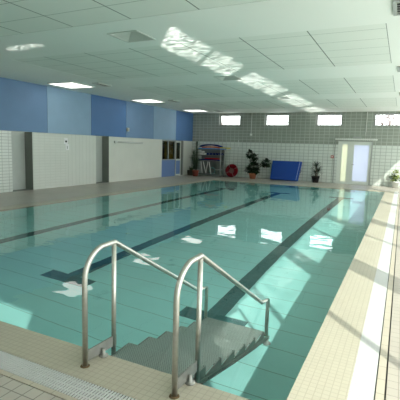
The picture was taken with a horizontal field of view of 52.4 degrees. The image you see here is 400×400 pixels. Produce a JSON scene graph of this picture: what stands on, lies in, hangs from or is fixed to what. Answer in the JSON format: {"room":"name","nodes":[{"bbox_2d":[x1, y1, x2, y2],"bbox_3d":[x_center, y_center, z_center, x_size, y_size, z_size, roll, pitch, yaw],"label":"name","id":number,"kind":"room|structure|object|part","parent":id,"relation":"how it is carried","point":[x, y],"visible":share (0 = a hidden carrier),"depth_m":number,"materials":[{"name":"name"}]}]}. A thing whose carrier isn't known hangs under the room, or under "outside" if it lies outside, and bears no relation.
{"room":"indoor swimming pool","nodes":[
{"label":"indoor swimming pool","id":0,"kind":"room"},
{"bbox_2d":[0,130,191,192],"bbox_3d":[-5.838,-2.305,14.720,0.710,4.140,22.640,5,8,26],"label":"wall","id":1,"kind":"structure","parent":0,"point":[48,163],"depth_m":16.09,"materials":[{"name":"white tile"}]},
{"bbox_2d":[11,131,25,189],"bbox_3d":[-6.318,-1.338,13.920,0.104,1.990,0.810,5,8,26],"label":"door","id":2,"kind":"structure","parent":1,"relation":"in","point":[17,138],"depth_m":14.04,"materials":[{"name":"grey plastic"}]},
{"bbox_2d":[0,77,47,132],"bbox_3d":[-5.971,-3.102,13.448,0.036,1.639,2.308,5,8,26],"label":"trim","id":3,"kind":"structure","parent":1,"relation":"attached to","point":[23,105],"depth_m":13.54,"materials":[{"name":"blue paint"}]},
{"bbox_2d":[64,138,68,149],"bbox_3d":[-5.078,-2.129,15.479,0.015,0.460,0.250,5,8,26],"label":"wall sign","id":4,"kind":"object","parent":1,"relation":"attached to","point":[65,139],"visible":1,"depth_m":15.47,"materials":[{"name":"white plastic"}]},
{"bbox_2d":[47,86,90,134],"bbox_3d":[-4.946,-3.338,15.499,0.036,1.639,2.278,5,8,26],"label":"trim","id":5,"kind":"structure","parent":1,"relation":"attached to","point":[68,111],"depth_m":15.38,"materials":[{"name":"blue paint"}]},
{"bbox_2d":[96,136,101,181],"bbox_3d":[-4.490,-1.758,17.576,0.104,1.990,0.810,5,8,26],"label":"door","id":6,"kind":"structure","parent":1,"relation":"in","point":[98,138],"depth_m":17.75,"materials":[{"name":"grey plastic"}]},
{"bbox_2d":[91,94,125,136],"bbox_3d":[-3.916,-3.574,17.558,0.036,1.639,2.328,5,8,26],"label":"trim","id":7,"kind":"structure","parent":1,"relation":"attached to","point":[108,115],"depth_m":17.45,"materials":[{"name":"blue paint"}]},
{"bbox_2d":[114,141,142,143],"bbox_3d":[-3.293,-2.678,18.935,0.090,0.105,2.180,5,8,26],"label":"rail","id":8,"kind":"object","parent":1,"relation":"attached to","point":[114,141],"visible":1,"depth_m":18.74,"materials":[{"name":"grey plastic"}]},
{"bbox_2d":[126,101,153,138],"bbox_3d":[-2.884,-3.812,19.622,0.036,1.639,2.288,5,8,26],"label":"trim","id":9,"kind":"structure","parent":1,"relation":"attached to","point":[139,117],"depth_m":19.53,"materials":[{"name":"blue paint"}]},
{"bbox_2d":[153,106,175,139],"bbox_3d":[-1.860,-4.047,21.669,0.036,1.639,2.288,5,8,26],"label":"trim","id":10,"kind":"structure","parent":1,"relation":"attached to","point":[164,128],"depth_m":21.59,"materials":[{"name":"blue paint"}]},
{"bbox_2d":[161,160,174,176],"bbox_3d":[-1.875,-1.764,22.489,0.270,0.900,1.480,5,8,26],"label":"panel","id":11,"kind":"structure","parent":1,"relation":"attached to","point":[168,166],"depth_m":22.43,"materials":[{"name":"blue"}]},
{"bbox_2d":[162,140,175,159],"bbox_3d":[-1.747,-2.736,22.314,0.090,1.080,1.440,5,8,26],"label":"window","id":12,"kind":"structure","parent":1,"relation":"in","point":[162,140],"depth_m":22.28,"materials":[{"name":"grey plastic"}]},
{"bbox_2d":[175,141,180,174],"bbox_3d":[-1.246,-2.399,23.333,0.110,1.960,0.650,5,8,26],"label":"door","id":13,"kind":"structure","parent":1,"relation":"in","point":[178,161],"depth_m":23.47,"materials":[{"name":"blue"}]},
{"bbox_3d":[-1.291,-1.890,23.402,0.025,0.770,0.470,5,8,26],"label":"panel","id":14,"kind":"part","parent":13,"relation":"part of","materials":[{"name":"blue"}]},
{"bbox_2d":[173,140,183,174],"bbox_3d":[-1.645,-2.353,22.812,0.300,2.000,2.380,5,8,26],"label":"trim","id":15,"kind":"structure","parent":1,"relation":"attached to","point":[173,140],"depth_m":23.13,"materials":[{"name":"grey plastic"}]},
{"bbox_2d":[177,141,182,174],"bbox_3d":[-1.185,-2.451,23.745,0.290,1.980,0.130,5,8,26],"label":"trim","id":16,"kind":"structure","parent":1,"relation":"attached to","point":[178,144],"depth_m":23.65,"materials":[{"name":"grey"}]},
{"bbox_2d":[176,110,192,140],"bbox_3d":[-0.897,-4.269,23.595,0.036,1.639,2.018,5,8,26],"label":"trim","id":17,"kind":"structure","parent":1,"relation":"attached to","point":[184,120],"depth_m":23.53,"materials":[{"name":"blue paint"}]},
{"bbox_2d":[0,180,210,209],"bbox_3d":[-3.186,-0.099,13.637,0.385,0.200,16.620,5,8,26],"label":"trim","id":18,"kind":"structure","parent":0,"point":[154,187],"depth_m":12.83,"materials":[{"name":"tile"}]},
{"bbox_2d":[0,321,249,399],"bbox_3d":[-3.184,1.026,4.222,8.825,0.008,0.360,5,8,26],"label":"pool edge","id":19,"kind":"structure","parent":0,"point":[133,380],"depth_m":3.00,"materials":[{"name":"tile"}]},
{"bbox_2d":[162,141,177,176],"bbox_3d":[-2.559,-2.532,23.204,1.690,2.600,4.100,5,8,26],"label":"wall","id":20,"kind":"structure","parent":0,"point":[163,141],"depth_m":25.15,"materials":[{"name":"grey"}]},
{"bbox_2d":[164,141,172,158],"bbox_3d":[-1.793,-2.412,23.116,0.080,1.930,0.900,5,8,26],"label":"curtain","id":21,"kind":"object","parent":20,"relation":"hanging from","point":[170,142],"visible":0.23,"depth_m":23.13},
{"bbox_2d":[0,180,398,399],"bbox_3d":[0.735,0.222,11.386,8.660,0.002,17.200,5,8,26],"label":"pool water","id":22,"kind":"object","parent":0,"point":[293,248],"visible":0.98,"depth_m":5.45,"materials":[{"name":"teal liquid"}]},
{"bbox_2d":[0,0,399,113],"bbox_3d":[0.286,-3.643,11.504,13.450,0.300,23.240,5,8,26],"label":"ceiling","id":23,"kind":"structure","parent":0,"point":[321,55],"depth_m":8.52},
{"bbox_2d":[47,82,94,88],"bbox_3d":[-4.404,-3.927,13.907,1.120,0.029,1.120,5,8,26],"label":"recessed light","id":24,"kind":"object","parent":23,"relation":"in","point":[71,85],"visible":1,"depth_m":13.84,"materials":[{"name":"white plastic"}]},
{"bbox_2d":[52,83,89,87],"bbox_3d":[-4.404,-3.931,13.906,1.060,0.021,1.060,5,8,26],"label":"diffuser","id":25,"kind":"object","parent":24,"relation":"attached to","point":[67,85],"depth_m":13.90,"materials":[{"name":"white plastic"}]},
{"bbox_2d":[92,82,111,86],"bbox_3d":[-3.268,-3.846,13.550,0.280,0.031,0.680,5,8,26],"label":"ceiling vent","id":26,"kind":"object","parent":23,"relation":"in","point":[97,83],"visible":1,"depth_m":13.54,"materials":[{"name":"grey metal"}]},
{"bbox_2d":[107,30,155,42],"bbox_3d":[-1.258,-3.073,7.486,0.644,0.137,0.644,5,8,26],"label":"ceiling vent","id":27,"kind":"object","parent":23,"relation":"in","point":[133,35],"visible":0.98,"depth_m":7.62,"materials":[{"name":"grey metal"}]},
{"bbox_2d":[130,99,163,102],"bbox_3d":[-2.322,-4.406,18.071,1.120,0.029,1.120,5,8,26],"label":"recessed light","id":28,"kind":"object","parent":23,"relation":"in","point":[137,100],"visible":1,"depth_m":17.97,"materials":[{"name":"white plastic"}]},
{"bbox_2d":[134,100,159,102],"bbox_3d":[-2.322,-4.410,18.070,1.060,0.021,1.060,5,8,26],"label":"diffuser","id":29,"kind":"object","parent":28,"relation":"attached to","point":[143,101],"depth_m":18.19,"materials":[{"name":"white plastic"}]},
{"bbox_2d":[183,109,208,111],"bbox_3d":[-0.244,-4.883,22.226,1.120,0.029,1.120,5,8,26],"label":"recessed light","id":30,"kind":"object","parent":23,"relation":"in","point":[189,110],"visible":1,"depth_m":22.11,"materials":[{"name":"white plastic"}]},
{"bbox_2d":[185,110,206,111],"bbox_3d":[-0.244,-4.888,22.225,1.060,0.021,1.060,5,8,26],"label":"diffuser","id":31,"kind":"object","parent":30,"relation":"attached to","point":[185,110],"depth_m":22.19,"materials":[{"name":"white plastic"}]},
{"bbox_2d":[214,76,242,80],"bbox_3d":[0.811,-3.549,11.623,0.644,0.137,0.644,5,8,26],"label":"ceiling vent","id":32,"kind":"object","parent":23,"relation":"in","point":[223,78],"visible":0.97,"depth_m":11.78,"materials":[{"name":"grey metal"}]},
{"bbox_3d":[0.811,-3.552,11.623,0.576,0.131,0.576,5,8,26],"label":"pyramid plate","id":33,"kind":"part","parent":32,"relation":"part of","materials":[{"name":"grey metal"}]},
{"bbox_2d":[271,96,290,98],"bbox_3d":[3.126,-4.009,15.695,0.644,0.137,0.644,5,8,26],"label":"ceiling vent","id":34,"kind":"object","parent":23,"relation":"in","point":[285,97],"visible":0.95,"depth_m":15.89,"materials":[{"name":"grey metal"}]},
{"bbox_3d":[3.126,-4.012,15.695,0.576,0.131,0.576,5,8,26],"label":"pyramid plate","id":35,"kind":"part","parent":34,"relation":"part of","materials":[{"name":"grey metal"}]},
{"bbox_2d":[393,0,399,15],"bbox_3d":[2.929,-2.614,5.468,0.600,0.031,0.600,5,8,26],"label":"ceiling vent","id":36,"kind":"object","parent":23,"relation":"in","point":[396,3],"visible":1,"depth_m":5.56,"materials":[{"name":"grey plastic"}]},
{"bbox_2d":[0,175,399,399],"bbox_3d":[0.172,0.213,12.004,12.850,0.200,22.640,5,8,26],"label":"floor","id":37,"kind":"structure","parent":0,"point":[10,389],"depth_m":12.31,"materials":[{"name":"tile"}]},
{"bbox_2d":[0,351,136,399],"bbox_3d":[-3.303,1.055,3.979,8.820,0.008,0.178,5,8,26],"label":"overflow grating","id":38,"kind":"object","parent":37,"relation":"in","point":[22,367],"visible":1,"depth_m":2.86,"materials":[{"name":"grey plastic"}]},
{"bbox_2d":[187,166,194,174],"bbox_3d":[-0.518,-1.758,24.070,0.666,0.561,0.600,5,8,26],"label":"planter box","id":39,"kind":"object","parent":37,"relation":"on","point":[189,172],"visible":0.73,"depth_m":23.90,"materials":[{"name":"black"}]},
{"bbox_2d":[188,141,201,175],"bbox_3d":[-0.280,-2.384,23.276,0.897,2.019,0.719,5,8,26],"label":"dracaena","id":40,"kind":"object","parent":37,"relation":"on","point":[195,162],"visible":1,"depth_m":23.20,"materials":[{"name":"green plant"}]},
{"bbox_2d":[192,170,198,175],"bbox_3d":[-0.262,-1.542,23.327,0.403,0.339,0.403,5,8,26],"label":"pot","id":41,"kind":"object","parent":37,"relation":"on","point":[195,172],"depth_m":23.19,"materials":[{"name":"red ceramic"}]},
{"bbox_2d":[197,149,224,176],"bbox_3d":[0.615,-2.171,23.630,1.516,1.560,0.564,5,8,26],"label":"equipment rack","id":42,"kind":"object","parent":37,"relation":"on","point":[219,165],"visible":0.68,"depth_m":23.72,"materials":[{"name":"grey metal"}]},
{"bbox_2d":[198,173,222,174],"bbox_3d":[0.594,-1.511,23.712,1.480,0.050,0.544,5,8,26],"label":"shelf","id":43,"kind":"object","parent":42,"relation":"attached to","point":[198,173],"depth_m":23.52,"materials":[{"name":"grey metal"}]},
{"bbox_3d":[0.700,-2.947,23.336,1.620,0.055,0.420,5,8,26],"label":"foam mat","id":44,"kind":"object","parent":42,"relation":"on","visible":0},
{"bbox_3d":[0.675,-3.026,23.362,1.120,0.089,0.400,5,8,26],"label":"foam mat","id":45,"kind":"object","parent":44,"relation":"on","visible":0},
{"bbox_2d":[200,144,222,146],"bbox_3d":[0.642,-3.131,23.411,1.340,0.163,0.420,5,8,26],"label":"foam mat","id":46,"kind":"object","parent":45,"relation":"on","point":[204,144],"visible":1,"depth_m":23.26,"materials":[{"name":"blue plastic"}]},
{"bbox_2d":[225,164,237,176],"bbox_3d":[1.817,-1.690,23.347,0.759,0.753,0.262,6,8,28],"label":"life ring","id":47,"kind":"object","parent":37,"relation":"on","point":[233,172],"visible":1,"depth_m":23.29,"materials":[{"name":"red plastic"}]},
{"bbox_2d":[249,173,255,178],"bbox_3d":[2.922,-1.330,22.568,0.435,0.299,0.435,5,8,26],"label":"pot","id":48,"kind":"object","parent":37,"relation":"on","point":[252,175],"depth_m":22.42,"materials":[{"name":"ceramic"}]},
{"bbox_2d":[244,149,270,178],"bbox_3d":[3.177,-1.975,22.357,1.562,1.648,0.602,5,8,26],"label":"fig","id":49,"kind":"object","parent":37,"relation":"on","point":[253,171],"visible":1,"depth_m":22.36,"materials":[{"name":"plant"}]},
{"bbox_2d":[270,160,301,180],"bbox_3d":[4.633,-1.576,21.907,1.602,1.039,0.462,5,8,26],"label":"mat","id":50,"kind":"object","parent":37,"relation":"on","point":[280,170],"visible":1,"depth_m":21.83,"materials":[{"name":"blue plastic"}]},
{"bbox_2d":[310,161,323,182],"bbox_3d":[6.089,-1.482,21.099,0.749,1.164,0.825,-1,8,-19],"label":"yucca","id":51,"kind":"object","parent":37,"relation":"on","point":[315,179],"visible":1,"depth_m":21.04,"materials":[{"name":"green plant"}]},
{"bbox_2d":[311,176,319,182],"bbox_3d":[6.010,-1.076,21.165,0.424,0.339,0.424,5,8,26],"label":"pot","id":52,"kind":"object","parent":51,"relation":"on","point":[315,179],"depth_m":21.02,"materials":[{"name":"black plastic"}]},
{"bbox_2d":[384,192,399,399],"bbox_3d":[0.645,0.463,11.665,9.095,0.558,17.635,5,8,26],"label":"channel","id":53,"kind":"object","parent":37,"relation":"in","point":[398,192],"visible":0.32,"depth_m":3.84,"materials":[{"name":"grey metal"}]},
{"bbox_2d":[347,192,397,399],"bbox_3d":[4.582,0.541,9.742,0.159,0.008,17.543,5,8,26],"label":"overflow grating","id":54,"kind":"object","parent":53,"relation":"on","point":[362,386],"visible":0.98,"depth_m":3.82,"materials":[{"name":"grey plastic"}]},
{"bbox_2d":[389,170,399,187],"bbox_3d":[9.367,-1.039,19.555,0.629,0.878,0.511,5,8,26],"label":"potted croton","id":55,"kind":"object","parent":37,"relation":"on","point":[395,183],"visible":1,"depth_m":19.48,"materials":[{"name":"green plant"}]},
{"bbox_2d":[391,181,398,187],"bbox_3d":[9.402,-0.747,19.575,0.348,0.294,0.348,5,8,26],"label":"pot","id":56,"kind":"object","parent":55,"relation":"on","point":[395,184],"depth_m":19.47,"materials":[{"name":"white ceramic"}]},
{"bbox_2d":[0,192,399,399],"bbox_3d":[0.642,0.177,11.641,9.063,0.007,17.590,5,8,26],"label":"trim","id":57,"kind":"structure","parent":0,"point":[380,388],"depth_m":3.26,"materials":[{"name":"tile"}]},
{"bbox_2d":[191,111,399,186],"bbox_3d":[5.333,-2.913,21.956,13.450,4.140,0.300,5,8,26],"label":"wall","id":58,"kind":"structure","parent":0,"point":[302,141],"depth_m":21.76,"materials":[{"name":"white tile"}]},
{"bbox_2d":[219,115,239,125],"bbox_3d":[1.746,-4.609,23.513,1.320,0.630,0.234,5,8,26],"label":"window","id":59,"kind":"structure","parent":58,"relation":"in","point":[220,116],"depth_m":23.73,"materials":[{"name":"grey"}]},
{"bbox_2d":[264,114,288,125],"bbox_3d":[4.230,-4.378,22.298,1.370,0.630,0.234,5,8,26],"label":"window","id":60,"kind":"structure","parent":58,"relation":"in","point":[266,115],"depth_m":22.37,"materials":[{"name":"grey"}]},
{"bbox_2d":[315,114,342,125],"bbox_3d":[6.709,-4.147,21.084,1.330,0.630,0.234,5,8,26],"label":"window","id":61,"kind":"structure","parent":58,"relation":"in","point":[316,114],"depth_m":21.21,"materials":[{"name":"grey"}]},
{"bbox_2d":[336,141,372,184],"bbox_3d":[7.839,-1.879,20.697,1.650,2.160,0.161,5,8,26],"label":"door","id":62,"kind":"structure","parent":58,"relation":"in","point":[354,159],"depth_m":20.70,"materials":[{"name":"white glass"}]},
{"bbox_3d":[7.405,-1.915,20.956,0.440,2.020,0.060,5,8,26],"label":"light frame","id":63,"kind":"part","parent":62,"relation":"part of","materials":[{"name":"white"}]},
{"bbox_3d":[7.418,-1.914,20.949,0.270,1.900,0.010,5,8,26],"label":"pane","id":64,"kind":"part","parent":62,"relation":"part of","materials":[{"name":"clear glass"}]},
{"bbox_3d":[8.128,-1.851,20.585,0.710,1.830,0.010,5,8,26],"label":"pane","id":65,"kind":"part","parent":62,"relation":"part of","materials":[{"name":"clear glass"}]},
{"bbox_2d":[335,137,377,140],"bbox_3d":[7.851,-3.090,20.434,2.000,0.190,0.130,5,8,26],"label":"rail","id":66,"kind":"object","parent":58,"relation":"attached to","point":[353,138],"visible":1,"depth_m":20.38,"materials":[{"name":"grey metal"}]},
{"bbox_2d":[373,113,399,125],"bbox_3d":[9.215,-3.913,19.858,1.330,0.630,0.234,5,8,26],"label":"window","id":67,"kind":"structure","parent":58,"relation":"in","point":[375,114],"depth_m":19.94,"materials":[{"name":"grey"}]},
{"bbox_2d":[207,179,393,191],"bbox_3d":[4.374,-0.617,19.353,8.825,0.200,0.385,5,8,26],"label":"trim","id":68,"kind":"structure","parent":0,"point":[207,179],"depth_m":19.02,"materials":[{"name":"tile"}]},
{"bbox_2d":[286,192,393,399],"bbox_3d":[4.382,0.511,9.922,0.360,0.008,16.620,5,8,26],"label":"pool edge","id":69,"kind":"structure","parent":0,"point":[326,373],"depth_m":3.80,"materials":[{"name":"tile"}]},
{"bbox_3d":[0.582,0.918,11.869,8.080,1.160,16.620,5,8,26],"label":"basin","id":70,"kind":"object","parent":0,"visible":0},
{"bbox_2d":[80,239,267,398],"bbox_3d":[-0.017,1.384,3.893,0.864,2.252,2.300,5,8,26],"label":"handrails","id":71,"kind":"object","parent":70,"relation":"on","point":[185,377],"depth_m":2.97,"materials":[{"name":"silver metal"}]},
{"bbox_3d":[-0.774,1.163,3.207,0.012,0.100,0.350,5,8,26],"label":"brace plate","id":72,"kind":"part","parent":71,"relation":"part of","materials":[{"name":"silver metal"}]},
{"bbox_3d":[-0.700,0.848,3.300,0.038,1.008,0.041,5,8,26],"label":"post","id":73,"kind":"part","parent":71,"relation":"part of","materials":[{"name":"silver metal"}]},
{"bbox_3d":[-0.391,1.213,4.000,0.043,1.962,2.159,5,8,26],"label":"handrail","id":74,"kind":"part","parent":71,"relation":"part of","materials":[{"name":"silver metal"}]},
{"bbox_2d":[169,394,179,398],"bbox_3d":[-0.172,1.306,2.709,0.072,0.003,0.071,5,8,26],"label":"socket","id":75,"kind":"object","parent":71,"relation":"attached to","point":[172,396],"depth_m":2.69,"materials":[{"name":"metal"}]},
{"bbox_3d":[-0.085,1.227,2.870,0.012,0.100,0.350,5,8,26],"label":"brace plate","id":76,"kind":"part","parent":71,"relation":"part of","materials":[{"name":"silver metal"}]},
{"bbox_3d":[-0.010,0.912,2.963,0.038,1.008,0.041,5,8,26],"label":"post","id":77,"kind":"part","parent":71,"relation":"part of","materials":[{"name":"silver metal"}]},
{"bbox_3d":[0.298,1.278,3.663,0.043,1.962,2.159,5,8,26],"label":"handrail","id":78,"kind":"part","parent":71,"relation":"part of","materials":[{"name":"silver metal"}]},
{"label":"outside","id":79,"kind":"structure","parent":0,"visible":0},
{"bbox_3d":[5.816,-2.996,38.564,27.150,0.100,29.700,5,8,26],"label":"ground","id":80,"kind":"structure","parent":79,"visible":0},
{"bbox_2d":[222,116,238,124],"bbox_3d":[1.722,-4.967,33.376,4.434,4.908,4.488,5,8,23],"label":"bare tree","id":81,"kind":"object","parent":80,"relation":"on","point":[226,116],"visible":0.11,"depth_m":33.73,"materials":[{"name":"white plant"}]},
{"bbox_2d":[267,116,288,124],"bbox_3d":[5.256,-4.157,28.153,5.080,4.852,3.761,5,8,26],"label":"bare tree","id":82,"kind":"object","parent":80,"relation":"on","point":[267,116],"visible":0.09,"depth_m":28.39,"materials":[{"name":"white plant"}]},
{"bbox_2d":[375,115,399,124],"bbox_3d":[11.165,-3.783,24.263,5.345,5.458,4.979,0,8,-16],"label":"bare tree","id":83,"kind":"object","parent":80,"relation":"on","point":[387,116],"visible":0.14,"depth_m":23.20,"materials":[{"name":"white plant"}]}
]}

